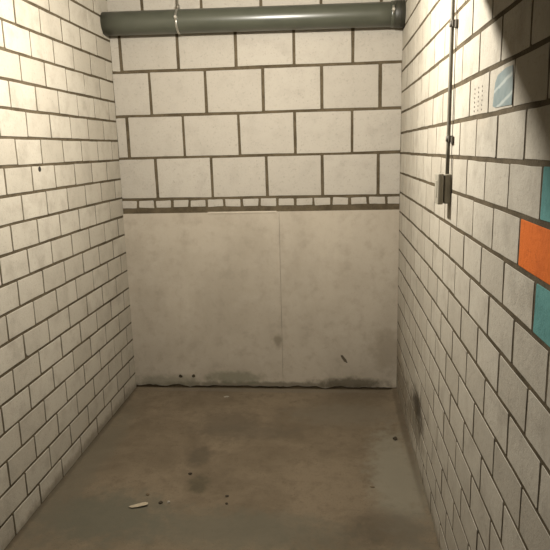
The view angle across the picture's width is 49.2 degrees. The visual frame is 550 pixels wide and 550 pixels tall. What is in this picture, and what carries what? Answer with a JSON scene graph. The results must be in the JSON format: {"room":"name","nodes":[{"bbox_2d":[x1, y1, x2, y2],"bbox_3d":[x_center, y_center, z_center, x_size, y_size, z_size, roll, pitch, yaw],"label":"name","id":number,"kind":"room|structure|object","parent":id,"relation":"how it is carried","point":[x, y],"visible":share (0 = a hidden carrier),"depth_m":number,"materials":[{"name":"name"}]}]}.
{"room":"basement storage room","nodes":[
{"label":"basement storage room","id":0,"kind":"room"},
{"bbox_2d":[0,0,135,549],"bbox_3d":[-1.285,-0.061,1.795,0.151,2.825,4.757,0,12,5],"label":"wall","id":1,"kind":"structure","parent":0,"point":[67,364],"depth_m":3.00,"materials":[{"name":"beige brick"}]},
{"bbox_2d":[4,387,439,549],"bbox_3d":[-0.281,1.317,1.957,1.957,0.186,4.683,0,12,5],"label":"floor","id":2,"kind":"structure","parent":0,"point":[297,469],"depth_m":3.02,"materials":[{"name":"concrete"}]},
{"bbox_2d":[129,502,147,507],"bbox_3d":[-0.639,1.076,2.808,0.087,0.011,0.037,-3,12,-6],"label":"scrap","id":3,"kind":"object","parent":2,"relation":"on","point":[142,503],"visible":1,"depth_m":2.81,"materials":[{"name":"beige paper"}]},
{"bbox_2d":[107,0,402,389],"bbox_3d":[-0.105,-0.542,3.944,1.811,2.826,0.158,0,12,5],"label":"wall","id":4,"kind":"structure","parent":0,"point":[260,170],"depth_m":3.88,"materials":[{"name":"brick"},{"name":"concrete"}]},
{"bbox_2d":[397,0,549,549],"bbox_3d":[0.660,-0.072,1.612,0.149,2.825,4.758,0,12,5],"label":"wall","id":5,"kind":"structure","parent":0,"point":[473,335],"depth_m":1.78,"materials":[{"name":"beige brick"}]},
{"bbox_2d":[434,173,451,204],"bbox_3d":[0.616,-0.317,2.203,0.051,0.111,0.072,0,12,5],"label":"electrical box","id":6,"kind":"object","parent":5,"relation":"attached to","point":[443,182],"visible":0.98,"depth_m":2.17,"materials":[{"name":"plastic"}]},
{"bbox_2d":[445,0,458,173],"bbox_3d":[0.610,-0.968,2.034,0.024,1.241,0.054,0,12,5],"label":"conduit","id":7,"kind":"object","parent":5,"relation":"attached to","point":[454,23],"visible":1,"depth_m":2.11,"materials":[{"name":"grey metal"}]},
{"bbox_2d":[493,65,512,107],"bbox_3d":[0.574,-0.471,1.512,0.001,0.093,0.176,0,12,5],"label":"sticker","id":8,"kind":"object","parent":5,"relation":"attached to","point":[503,89],"visible":1,"depth_m":1.50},
{"bbox_3d":[-0.350,-1.519,1.400,2.104,0.146,4.756,0,12,5],"label":"ceiling","id":9,"kind":"structure","parent":0,"visible":0},
{"bbox_2d":[100,0,405,35],"bbox_3d":[-0.148,-1.668,3.555,1.812,0.457,0.161,0,12,5],"label":"drain pipe","id":10,"kind":"object","parent":9,"relation":"hanging from","point":[392,14],"visible":1,"depth_m":3.53,"materials":[{"name":"metal"}]}
]}

